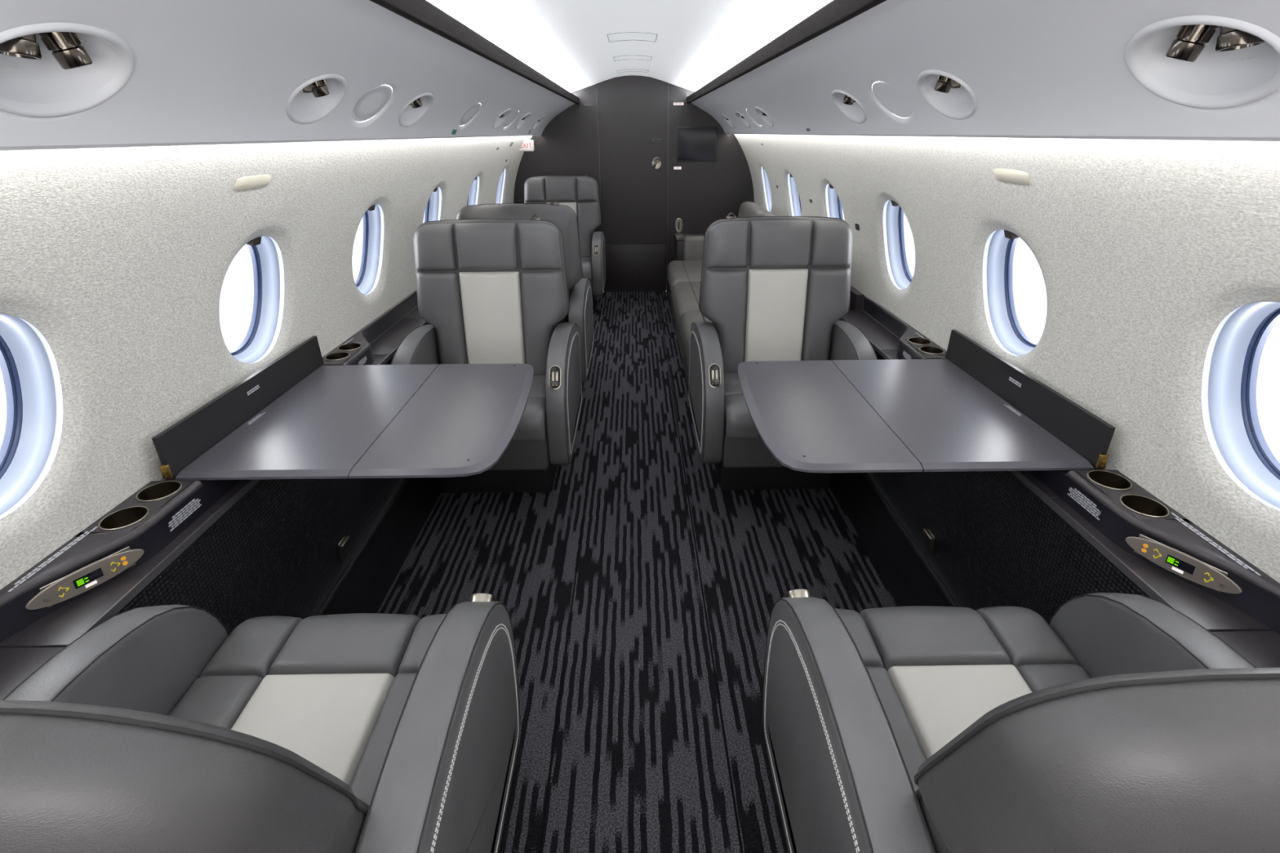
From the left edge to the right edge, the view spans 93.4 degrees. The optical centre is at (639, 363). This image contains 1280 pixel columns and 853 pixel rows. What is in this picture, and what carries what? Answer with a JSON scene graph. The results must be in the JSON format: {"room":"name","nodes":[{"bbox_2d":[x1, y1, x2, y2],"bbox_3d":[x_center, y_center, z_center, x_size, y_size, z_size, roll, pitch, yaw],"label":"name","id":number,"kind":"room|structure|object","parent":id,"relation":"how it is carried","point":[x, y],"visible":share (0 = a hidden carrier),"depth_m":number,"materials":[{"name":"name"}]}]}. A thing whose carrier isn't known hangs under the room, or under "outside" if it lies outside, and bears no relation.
{"room":"aircraft cabin","nodes":[
{"label":"aircraft cabin","id":0,"kind":"room"},
{"bbox_2d":[0,65,532,590],"bbox_3d":[-0.978,-0.529,2.418,0.319,0.899,6.414,-1,21,0],"label":"wall","id":1,"kind":"structure","parent":0,"point":[120,258],"depth_m":1.32,"materials":[{"name":"white fabric"}]},
{"bbox_2d":[0,313,62,519],"bbox_3d":[-1.119,0.093,0.996,0.153,0.381,0.320,-1,21,0],"label":"window","id":2,"kind":"structure","parent":1,"relation":"in","point":[29,446],"depth_m":1.13,"materials":[{"name":"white plastic"}]},
{"bbox_2d":[0,289,428,699],"bbox_3d":[-1.048,-0.151,2.571,0.143,0.095,6.390,-1,21,0],"label":"ledge","id":3,"kind":"object","parent":1,"relation":"attached to","point":[88,580],"visible":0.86,"depth_m":1.17,"materials":[{"name":"black paint"}]},
{"bbox_2d":[8,526,97,591],"bbox_3d":[-1.087,0.358,1.120,0.010,0.001,0.183,-1,21,0],"label":"print","id":4,"kind":"object","parent":3,"relation":"on","point":[24,582],"depth_m":1.11,"materials":[{"name":"grey"}]},
{"bbox_2d":[168,497,201,531],"bbox_3d":[-0.990,0.324,1.312,0.001,0.026,0.099,-1,21,0],"label":"print","id":5,"kind":"object","parent":3,"relation":"on","point":[188,508],"depth_m":1.31,"materials":[{"name":"grey paint"}]},
{"bbox_2d":[151,335,533,480],"bbox_3d":[-0.707,0.101,1.698,0.757,0.144,0.730,-1,21,0],"label":"folding table","id":6,"kind":"object","parent":3,"relation":"attached to","point":[297,416],"visible":1,"depth_m":1.60,"materials":[{"name":"grey laminate"}]},
{"bbox_2d":[247,384,259,395],"bbox_3d":[-1.071,0.072,1.671,0.001,0.010,0.055,-1,21,0],"label":"print","id":7,"kind":"object","parent":6,"relation":"attached to","point":[252,389],"depth_m":1.67,"materials":[{"name":"grey"}]},
{"bbox_2d":[358,356,366,364],"bbox_3d":[-1.000,-0.008,2.176,0.001,0.020,0.070,-1,21,0],"label":"speaker grille","id":8,"kind":"object","parent":3,"relation":"on","point":[362,360],"depth_m":2.18,"materials":[{"name":"grey"}]},
{"bbox_2d":[218,235,284,364],"bbox_3d":[-1.127,-0.188,1.728,0.153,0.381,0.320,-1,21,0],"label":"window","id":9,"kind":"structure","parent":1,"relation":"in","point":[262,335],"depth_m":1.85,"materials":[{"name":"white plastic"}]},
{"bbox_2d":[232,174,271,191],"bbox_3d":[-0.958,-0.450,1.493,0.021,0.034,0.150,-1,21,0],"label":"slot cover","id":10,"kind":"object","parent":1,"relation":"attached to","point":[251,182],"visible":1,"depth_m":1.49,"materials":[{"name":"beige plastic"}]},
{"bbox_2d":[0,0,574,151],"bbox_3d":[-0.681,-0.978,2.249,0.335,0.258,6.414,-1,21,0],"label":"overhead panel","id":11,"kind":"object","parent":1,"relation":"attached to","point":[206,72],"depth_m":1.12,"materials":[{"name":"white plastic"}]},
{"bbox_2d":[0,22,134,117],"bbox_3d":[-0.750,-0.384,0.774,0.115,0.126,0.232,-1,21,0],"label":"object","id":12,"kind":"object","parent":11,"relation":"in","point":[62,64],"visible":0.87,"depth_m":0.80,"materials":[{"name":"white plastic"}]},
{"bbox_2d":[285,73,346,124],"bbox_3d":[-0.757,-0.628,1.411,0.115,0.126,0.232,-1,21,0],"label":"pod","id":13,"kind":"object","parent":11,"relation":"in","point":[317,97],"visible":0.6,"depth_m":1.45,"materials":[{"name":"white plastic"}]},
{"bbox_2d":[351,84,392,121],"bbox_3d":[-0.762,-0.743,1.720,0.095,0.098,0.218,-1,21,0],"label":"oval cover","id":14,"kind":"object","parent":11,"relation":"attached to","point":[374,100],"visible":0.95,"depth_m":1.71,"materials":[{"name":"white plastic"}]},
{"bbox_2d":[398,92,434,126],"bbox_3d":[-0.764,-0.873,2.050,0.115,0.126,0.232,-1,21,0],"label":"pod","id":15,"kind":"object","parent":11,"relation":"in","point":[419,105],"visible":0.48,"depth_m":2.10,"materials":[{"name":"white plastic"}]},
{"bbox_2d":[355,204,383,294],"bbox_3d":[-1.135,-0.473,2.473,0.153,0.381,0.320,-1,21,0],"label":"window","id":16,"kind":"structure","parent":1,"relation":"in","point":[367,279],"depth_m":2.60,"materials":[{"name":"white plastic"}]},
{"bbox_2d":[424,186,441,222],"bbox_3d":[-1.144,-0.768,3.243,0.153,0.381,0.320,-1,21,0],"label":"window","id":17,"kind":"structure","parent":1,"relation":"in","point":[433,211],"depth_m":3.35,"materials":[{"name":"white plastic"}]},
{"bbox_2d":[451,129,457,134],"bbox_3d":[-0.823,-1.027,2.671,0.012,0.021,0.060,-1,21,0],"label":"sticker","id":18,"kind":"object","parent":1,"relation":"attached to","point":[454,131],"visible":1,"depth_m":2.67,"materials":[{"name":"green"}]},
{"bbox_2d":[459,102,480,125],"bbox_3d":[-0.773,-1.137,2.747,0.095,0.098,0.218,-1,21,0],"label":"oval cover","id":19,"kind":"object","parent":1,"relation":"attached to","point":[468,114],"visible":0.9,"depth_m":2.75,"materials":[{"name":"white plastic"}]},
{"bbox_2d":[466,176,479,205],"bbox_3d":[-1.153,-1.080,4.056,0.153,0.381,0.320,-1,21,0],"label":"window","id":20,"kind":"structure","parent":1,"relation":"in","point":[473,193],"depth_m":4.17,"materials":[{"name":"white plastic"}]},
{"bbox_2d":[495,168,505,203],"bbox_3d":[-1.162,-1.404,4.901,0.153,0.381,0.320,-1,21,0],"label":"window","id":21,"kind":"structure","parent":1,"relation":"in","point":[500,192],"depth_m":5.04,"materials":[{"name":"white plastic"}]},
{"bbox_2d":[492,108,511,128],"bbox_3d":[-0.779,-1.383,3.381,0.115,0.126,0.232,-1,21,0],"label":"pod","id":22,"kind":"object","parent":1,"relation":"attached to","point":[503,116],"visible":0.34,"depth_m":3.44,"materials":[{"name":"white plastic"}]},
{"bbox_2d":[503,110,519,127],"bbox_3d":[-0.784,-1.492,3.671,0.095,0.098,0.218,-1,21,0],"label":"oval cover","id":23,"kind":"object","parent":1,"relation":"attached to","point":[512,117],"visible":0.8,"depth_m":3.67,"materials":[{"name":"white plastic"}]},
{"bbox_2d":[515,111,531,129],"bbox_3d":[-0.786,-1.634,4.035,0.115,0.126,0.232,-1,21,0],"label":"pod","id":24,"kind":"object","parent":1,"relation":"attached to","point":[525,117],"visible":0.43,"depth_m":4.10,"materials":[{"name":"white plastic"}]},
{"bbox_2d":[518,139,533,151],"bbox_3d":[-0.960,-1.820,5.032,0.150,0.090,0.025,-1,21,0],"label":"exit sign","id":25,"kind":"object","parent":1,"relation":"attached to","point":[527,144],"visible":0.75,"depth_m":5.02,"materials":[{"name":"white plastic"}]},
{"bbox_2d":[531,115,545,129],"bbox_3d":[-0.793,-1.881,4.679,0.115,0.126,0.232,-1,21,0],"label":"pod","id":26,"kind":"object","parent":1,"relation":"attached to","point":[540,120],"visible":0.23,"depth_m":4.75,"materials":[{"name":"white plastic"}]},
{"bbox_2d":[115,323,429,634],"bbox_3d":[-0.977,0.179,2.694,0.001,0.610,6.402,-1,21,0],"label":"panel","id":27,"kind":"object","parent":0,"point":[275,552],"depth_m":1.60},
{"bbox_2d":[337,535,350,562],"bbox_3d":[-0.959,0.604,1.964,0.018,0.070,0.055,-1,21,0],"label":"panel latch","id":28,"kind":"object","parent":27,"relation":"attached to","point":[342,545],"visible":1,"depth_m":1.96,"materials":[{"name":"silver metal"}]},
{"bbox_2d":[313,477,410,616],"bbox_3d":[-0.968,0.373,2.768,0.015,0.018,6.402,-1,21,0],"label":"trim","id":29,"kind":"structure","parent":27,"relation":"attached to","point":[331,595],"depth_m":2.06,"materials":[{"name":"black"}]},
{"bbox_2d":[322,477,441,615],"bbox_3d":[-0.910,0.421,2.787,0.117,0.090,6.402,-1,21,0],"label":"trim","id":30,"kind":"structure","parent":27,"relation":"attached to","point":[368,583],"depth_m":2.17,"materials":[{"name":"black plastic"}]},
{"bbox_2d":[426,0,832,92],"bbox_3d":[-0.028,-1.171,2.182,1.400,0.285,6.414,-1,21,0],"label":"ceiling","id":31,"kind":"structure","parent":0,"point":[566,42],"depth_m":2.52,"materials":[{"name":"white plastic"}]},
{"bbox_2d":[606,31,657,42],"bbox_3d":[-0.038,-1.647,3.042,0.247,0.014,0.265,-1,21,0],"label":"ceiling hatch","id":32,"kind":"object","parent":31,"relation":"attached to","point":[624,32],"visible":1,"depth_m":2.96,"materials":[{"name":"grey plastic"}]},
{"bbox_2d":[613,54,652,61],"bbox_3d":[-0.048,-1.973,3.891,0.247,0.014,0.225,-1,21,0],"label":"ceiling hatch","id":33,"kind":"object","parent":31,"relation":"attached to","point":[628,55],"visible":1,"depth_m":3.91,"materials":[{"name":"grey plastic"}]},
{"bbox_2d":[616,68,648,72],"bbox_3d":[-0.057,-2.284,4.704,0.247,0.014,0.185,-1,21,0],"label":"ceiling hatch","id":34,"kind":"object","parent":31,"relation":"attached to","point":[631,68],"visible":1,"depth_m":4.79,"materials":[{"name":"grey plastic"}]},
{"bbox_2d":[513,83,754,291],"bbox_3d":[-0.056,-1.635,5.466,2.200,2.000,0.050,-1,21,0],"label":"wall","id":35,"kind":"structure","parent":0,"point":[700,193],"depth_m":5.38,"materials":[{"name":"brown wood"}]},
{"bbox_2d":[596,75,668,292],"bbox_3d":[-0.055,-1.575,5.470,0.615,1.893,0.046,-1,21,0],"label":"door","id":36,"kind":"structure","parent":35,"relation":"in","point":[633,110],"depth_m":5.43,"materials":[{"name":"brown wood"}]},
{"bbox_2d":[673,166,681,169],"bbox_3d":[0.336,-1.752,5.394,0.074,0.030,0.008,-1,21,0],"label":"lit sign","id":37,"kind":"object","parent":35,"relation":"attached to","point":[674,167],"visible":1,"depth_m":5.39,"materials":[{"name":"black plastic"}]},
{"bbox_2d":[672,102,684,106],"bbox_3d":[0.332,-2.244,5.205,0.096,0.030,0.008,-1,21,0],"label":"lit sign","id":38,"kind":"object","parent":35,"relation":"attached to","point":[674,104],"visible":1,"depth_m":5.20,"materials":[{"name":"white plastic"}]},
{"bbox_2d":[675,217,682,232],"bbox_3d":[0.359,-1.277,5.573,0.070,0.140,0.014,-1,21,0],"label":"latch plate","id":39,"kind":"object","parent":35,"relation":"attached to","point":[678,224],"visible":1,"depth_m":5.58,"materials":[{"name":"silver metal"}]},
{"bbox_2d":[676,125,717,162],"bbox_3d":[0.502,-1.938,5.322,0.356,0.296,0.010,-1,21,0],"label":"wall monitor","id":40,"kind":"object","parent":35,"relation":"attached to","point":[694,144],"visible":1,"depth_m":5.32,"materials":[{"name":"black plastic"}]},
{"bbox_2d":[686,0,886,103],"bbox_3d":[0.447,-1.124,2.205,0.024,0.052,6.414,-1,21,0],"label":"trim","id":41,"kind":"structure","parent":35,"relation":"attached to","point":[836,12],"depth_m":1.70,"materials":[{"name":"black plastic"}]},
{"bbox_2d":[831,472,951,606],"bbox_3d":[0.879,0.403,2.800,0.117,0.090,6.402,-1,21,0],"label":"trim","id":42,"kind":"structure","parent":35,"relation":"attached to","point":[909,583],"depth_m":2.18,"materials":[{"name":"black carpet"}]},
{"bbox_2d":[862,472,959,607],"bbox_3d":[0.935,0.354,2.782,0.015,0.018,6.402,-1,21,0],"label":"trim","id":43,"kind":"structure","parent":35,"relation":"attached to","point":[944,590],"depth_m":2.07,"materials":[{"name":"black plastic"}]},
{"bbox_2d":[377,291,897,852],"bbox_3d":[-0.015,0.465,2.810,1.680,0.020,6.414,-1,21,0],"label":"floor","id":44,"kind":"structure","parent":0,"point":[639,593],"depth_m":2.00,"materials":[{"name":"grey carpet"}]},
{"bbox_2d":[0,593,519,852],"bbox_3d":[-0.595,0.631,0.936,0.676,1.020,0.799,-1,21,0],"label":"seat","id":45,"kind":"object","parent":44,"relation":"on","point":[157,729],"visible":1,"depth_m":0.88,"materials":[{"name":"grey leather"}]},
{"bbox_2d":[168,675,262,729],"bbox_3d":[-0.787,0.656,1.034,0.130,0.038,0.277,-1,21,0],"label":"cushion","id":46,"kind":"object","parent":45,"relation":"on","point":[219,700],"depth_m":1.10,"materials":[{"name":"grey leather"}]},
{"bbox_2d":[350,673,416,805],"bbox_3d":[-0.405,0.652,1.036,0.130,0.038,0.277,-1,21,0],"label":"cushion","id":47,"kind":"object","parent":45,"relation":"on","point":[368,755],"depth_m":1.04,"materials":[{"name":"grey leather"}]},
{"bbox_2d":[391,214,582,493],"bbox_3d":[-0.616,-0.023,2.500,0.676,1.122,0.726,-1,21,0],"label":"seat","id":48,"kind":"object","parent":44,"relation":"on","point":[490,291],"visible":0.64,"depth_m":2.47,"materials":[{"name":"grey leather"}]},
{"bbox_2d":[528,374,545,398],"bbox_3d":[-0.424,0.092,2.496,0.130,0.038,0.277,-1,21,0],"label":"cushion","id":49,"kind":"object","parent":48,"relation":"on","point":[538,385],"depth_m":2.44,"materials":[{"name":"grey leather"}]},
{"bbox_2d":[456,200,593,382],"bbox_3d":[-0.623,-0.356,3.376,0.676,1.117,0.726,-1,21,0],"label":"seat","id":50,"kind":"object","parent":44,"relation":"on","point":[563,216],"visible":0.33,"depth_m":3.03,"materials":[{"name":"grey leather"}]},
{"bbox_2d":[524,173,605,311],"bbox_3d":[-0.640,-0.970,4.970,0.676,1.122,0.726,-1,21,0],"label":"seat","id":51,"kind":"object","parent":44,"relation":"on","point":[580,193],"visible":0.45,"depth_m":4.90,"materials":[{"name":"grey leather"}]},
{"bbox_2d":[581,256,591,262],"bbox_3d":[-0.448,-0.854,4.965,0.130,0.038,0.277,-1,21,0],"label":"cushion","id":52,"kind":"object","parent":51,"relation":"on","point":[583,258],"depth_m":4.92,"materials":[{"name":"grey leather"}]},
{"bbox_2d":[673,232,705,260],"bbox_3d":[0.605,-0.893,5.528,0.574,0.560,0.360,-1,21,0],"label":"base cabinet","id":53,"kind":"object","parent":44,"relation":"on","point":[678,237],"visible":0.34,"depth_m":5.33,"materials":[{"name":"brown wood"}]},
{"bbox_2d":[667,201,776,388],"bbox_3d":[0.608,-0.541,4.105,0.729,0.882,2.440,-1,21,0],"label":"divan","id":54,"kind":"object","parent":44,"relation":"on","point":[684,277],"visible":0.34,"depth_m":4.33,"materials":[{"name":"beige leather"}]},
{"bbox_2d":[667,260,702,302],"bbox_3d":[0.528,-0.655,4.799,0.582,0.210,0.750,-1,21,0],"label":"seat cushion","id":55,"kind":"object","parent":54,"relation":"on","point":[677,270],"depth_m":4.69,"materials":[{"name":"beige leather"}]},
{"bbox_2d":[673,280,700,333],"bbox_3d":[0.536,-0.382,4.087,0.582,0.210,0.765,-1,21,0],"label":"seat cushion","id":56,"kind":"object","parent":54,"relation":"on","point":[686,293],"depth_m":4.00,"materials":[{"name":"beige leather"}]},
{"bbox_2d":[680,311,712,368],"bbox_3d":[0.544,-0.108,3.371,0.582,0.210,0.760,-1,21,0],"label":"seat cushion","id":57,"kind":"object","parent":54,"relation":"on","point":[688,317],"depth_m":3.46,"materials":[{"name":"beige leather"}]},
{"bbox_2d":[737,201,772,217],"bbox_3d":[0.857,-0.958,4.687,0.214,0.522,0.750,-1,21,0],"label":"cushion","id":58,"kind":"object","parent":54,"relation":"on","point":[747,209],"depth_m":4.58,"materials":[{"name":"beige leather"}]},
{"bbox_2d":[759,213,776,216],"bbox_3d":[0.865,-0.685,3.975,0.214,0.522,0.765,-1,21,0],"label":"cushion","id":59,"kind":"object","parent":54,"relation":"on","point":[764,214],"depth_m":4.13,"materials":[{"name":"beige leather"}]},
{"bbox_2d":[688,213,877,489],"bbox_3d":[0.574,-0.035,2.509,0.676,1.122,0.726,-1,21,0],"label":"seat","id":60,"kind":"object","parent":44,"relation":"on","point":[773,288],"visible":0.61,"depth_m":2.48,"materials":[{"name":"grey leather"}]},
{"bbox_2d":[724,373,742,395],"bbox_3d":[0.384,0.084,2.502,0.130,0.038,0.277,-1,21,0],"label":"cushion","id":61,"kind":"object","parent":60,"relation":"on","point":[732,384],"depth_m":2.45,"materials":[{"name":"grey leather"}]},
{"bbox_2d":[762,589,1279,852],"bbox_3d":[0.605,0.624,0.960,0.676,0.998,0.775,-1,21,0],"label":"seat","id":62,"kind":"object","parent":44,"relation":"on","point":[1117,722],"visible":1,"depth_m":0.74,"materials":[{"name":"grey leather"}]},
{"bbox_2d":[866,666,926,791],"bbox_3d":[0.413,0.644,1.042,0.130,0.038,0.277,-1,21,0],"label":"cushion","id":63,"kind":"object","parent":62,"relation":"on","point":[910,735],"depth_m":1.06,"materials":[{"name":"grey leather"}]},
{"bbox_2d":[1017,664,1090,692],"bbox_3d":[0.795,0.640,1.045,0.130,0.038,0.277,-1,21,0],"label":"cushion","id":64,"kind":"object","parent":62,"relation":"on","point":[1036,677],"depth_m":1.14,"materials":[{"name":"grey leather"}]},
{"bbox_2d":[838,319,1151,623],"bbox_3d":[0.942,0.160,2.707,0.001,0.610,6.402,-1,21,0],"label":"panel","id":65,"kind":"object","parent":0,"point":[997,543],"depth_m":1.61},
{"bbox_2d":[922,528,934,555],"bbox_3d":[0.943,0.584,1.978,0.018,0.070,0.055,-1,21,0],"label":"panel latch","id":66,"kind":"object","parent":65,"relation":"attached to","point":[930,540],"visible":1,"depth_m":1.97,"materials":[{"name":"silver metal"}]},
{"bbox_2d":[733,56,1279,631],"bbox_3d":[0.933,-0.549,2.431,0.319,0.899,6.414,-1,21,0],"label":"wall","id":67,"kind":"structure","parent":0,"point":[1142,249],"depth_m":1.32,"materials":[{"name":"white fabric"}]},
{"bbox_2d":[720,113,734,128],"bbox_3d":[0.688,-1.896,4.689,0.115,0.126,0.232,-1,21,0],"label":"pod","id":68,"kind":"object","parent":67,"relation":"attached to","point":[726,119],"visible":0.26,"depth_m":4.76,"materials":[{"name":"white plastic"}]},
{"bbox_2d":[734,110,751,128],"bbox_3d":[0.695,-1.649,4.045,0.115,0.126,0.232,-1,21,0],"label":"pod","id":69,"kind":"object","parent":67,"relation":"attached to","point":[741,117],"visible":0.43,"depth_m":4.11,"materials":[{"name":"white plastic"}]},
{"bbox_2d":[746,108,761,125],"bbox_3d":[0.700,-1.514,3.701,0.095,0.098,0.218,-1,21,0],"label":"oval cover","id":70,"kind":"object","parent":67,"relation":"attached to","point":[753,115],"visible":0.88,"depth_m":3.70,"materials":[{"name":"white plastic"}]},
{"bbox_2d":[754,106,773,127],"bbox_3d":[0.702,-1.399,3.392,0.115,0.126,0.232,-1,21,0],"label":"pod","id":71,"kind":"object","parent":67,"relation":"attached to","point":[762,114],"visible":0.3,"depth_m":3.45,"materials":[{"name":"white plastic"}]},
{"bbox_2d":[761,166,771,212],"bbox_3d":[1.063,-1.427,4.916,0.153,0.381,0.320,-1,21,0],"label":"window","id":72,"kind":"structure","parent":67,"relation":"in","point":[767,192],"depth_m":5.06,"materials":[{"name":"glass"}]},
{"bbox_2d":[787,173,801,216],"bbox_3d":[1.073,-1.103,4.071,0.153,0.381,0.320,-1,21,0],"label":"window","id":73,"kind":"structure","parent":67,"relation":"in","point":[795,202],"depth_m":4.21,"materials":[{"name":"blue plastic"}]},
{"bbox_2d":[825,183,843,219],"bbox_3d":[1.081,-0.791,3.259,0.153,0.381,0.320,-1,21,0],"label":"window","id":74,"kind":"structure","parent":67,"relation":"in","point":[833,205],"depth_m":3.37,"materials":[{"name":"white plastic"}]},
{"bbox_2d":[831,89,866,123],"bbox_3d":[0.717,-0.889,2.061,0.115,0.126,0.232,-1,21,0],"label":"pod","id":75,"kind":"object","parent":67,"relation":"attached to","point":[851,108],"visible":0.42,"depth_m":2.11,"materials":[{"name":"white plastic"}]},
{"bbox_2d":[848,285,864,310],"bbox_3d":[0.987,-0.789,4.232,0.130,0.114,2.876,-1,21,0],"label":"trim","id":76,"kind":"structure","parent":67,"relation":"attached to","point":[856,298],"depth_m":2.90,"materials":[{"name":"black plastic"}]},
{"bbox_2d":[854,223,859,230],"bbox_3d":[1.044,-0.658,2.897,0.011,0.030,0.050,-1,21,0],"label":"button","id":77,"kind":"object","parent":67,"relation":"attached to","point":[857,227],"visible":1,"depth_m":2.89,"materials":[{"name":"black plastic"}]},
{"bbox_2d":[883,200,912,289],"bbox_3d":[1.090,-0.496,2.489,0.153,0.381,0.320,-1,21,0],"label":"window","id":78,"kind":"structure","parent":67,"relation":"in","point":[900,276],"depth_m":2.62,"materials":[{"name":"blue plastic"}]},
{"bbox_2d":[690,0,1279,141],"bbox_3d":[0.628,-0.992,2.258,0.335,0.258,6.414,-1,21,0],"label":"overhead panel","id":79,"kind":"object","parent":67,"relation":"attached to","point":[1033,68],"depth_m":1.13,"materials":[{"name":"white plastic"}]},
{"bbox_2d":[871,80,912,117],"bbox_3d":[0.722,-0.759,1.731,0.095,0.098,0.218,-1,21,0],"label":"oval cover","id":80,"kind":"object","parent":79,"relation":"attached to","point":[891,98],"visible":0.93,"depth_m":1.72,"materials":[{"name":"white plastic"}]},
{"bbox_2d":[916,69,977,119],"bbox_3d":[0.724,-0.643,1.421,0.115,0.126,0.232,-1,21,0],"label":"pod","id":81,"kind":"object","parent":79,"relation":"in","point":[945,92],"visible":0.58,"depth_m":1.46,"materials":[{"name":"white plastic"}]},
{"bbox_2d":[1124,15,1279,109],"bbox_3d":[0.731,-0.399,0.785,0.115,0.126,0.232,-1,21,0],"label":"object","id":82,"kind":"object","parent":79,"relation":"in","point":[1196,55],"visible":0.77,"depth_m":0.81,"materials":[{"name":"white plastic"}]},
{"bbox_2d":[993,168,1031,184],"bbox_3d":[0.927,-0.469,1.507,0.021,0.034,0.150,-1,21,0],"label":"slot cover","id":83,"kind":"object","parent":67,"relation":"attached to","point":[1015,176],"visible":1,"depth_m":1.50,"materials":[{"name":"beige plastic"}]},
{"bbox_2d":[982,229,1047,355],"bbox_3d":[1.098,-0.210,1.744,0.153,0.381,0.320,-1,21,0],"label":"window","id":84,"kind":"structure","parent":67,"relation":"in","point":[1004,326],"depth_m":1.87,"materials":[{"name":"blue plastic"}]},
{"bbox_2d":[840,294,1279,667],"bbox_3d":[1.023,0.343,1.243,0.143,0.095,3.515,-1,21,0],"label":"ledge","id":85,"kind":"object","parent":67,"relation":"attached to","point":[1175,562],"visible":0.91,"depth_m":1.18,"materials":[{"name":"black paint"}]},
{"bbox_2d":[902,351,911,359],"bbox_3d":[0.969,-0.028,2.190,0.001,0.020,0.070,-1,21,0],"label":"print","id":86,"kind":"object","parent":85,"relation":"on","point":[906,354],"depth_m":2.19,"materials":[{"name":"grey"}]},
{"bbox_2d":[737,329,1115,472],"bbox_3d":[0.684,0.086,1.708,0.757,0.144,0.730,-1,21,0],"label":"folding table","id":87,"kind":"object","parent":85,"relation":"attached to","point":[972,409],"visible":1,"depth_m":1.61,"materials":[{"name":"grey plastic"}]},
{"bbox_2d":[1003,404,1021,416],"bbox_3d":[1.031,0.128,1.667,0.010,0.001,0.075,-1,21,0],"label":"print","id":88,"kind":"object","parent":87,"relation":"on","point":[1015,410],"depth_m":1.67,"materials":[{"name":"grey"}]},
{"bbox_2d":[1008,377,1021,386],"bbox_3d":[1.048,0.051,1.686,0.001,0.010,0.055,-1,21,0],"label":"print","id":89,"kind":"object","parent":87,"relation":"attached to","point":[1013,381],"depth_m":1.69,"materials":[{"name":"grey"}]},
{"bbox_2d":[1067,487,1100,520],"bbox_3d":[0.977,0.304,1.327,0.001,0.026,0.100,-1,21,0],"label":"print","id":90,"kind":"object","parent":85,"relation":"on","point":[1081,498],"depth_m":1.33,"materials":[{"name":"grey paint"}]},
{"bbox_2d":[1170,512,1261,575],"bbox_3d":[1.075,0.335,1.136,0.010,0.001,0.185,-1,21,0],"label":"print","id":91,"kind":"object","parent":85,"relation":"on","point":[1240,566],"depth_m":1.12,"materials":[{"name":"grey paint"}]},
{"bbox_2d":[1201,301,1279,511],"bbox_3d":[1.106,0.070,1.012,0.153,0.381,0.320,-1,21,0],"label":"window","id":92,"kind":"structure","parent":67,"relation":"in","point":[1234,433],"depth_m":1.14,"materials":[{"name":"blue plastic"}]},
{"label":"wall","id":93,"kind":"structure","parent":0,"visible":0},
{"bbox_2d":[369,0,579,104],"bbox_3d":[-0.501,-1.115,2.199,0.024,0.052,6.414,-1,21,0],"label":"trim","id":94,"kind":"structure","parent":93,"relation":"attached to","point":[423,13],"depth_m":1.65,"materials":[{"name":"black plastic"}]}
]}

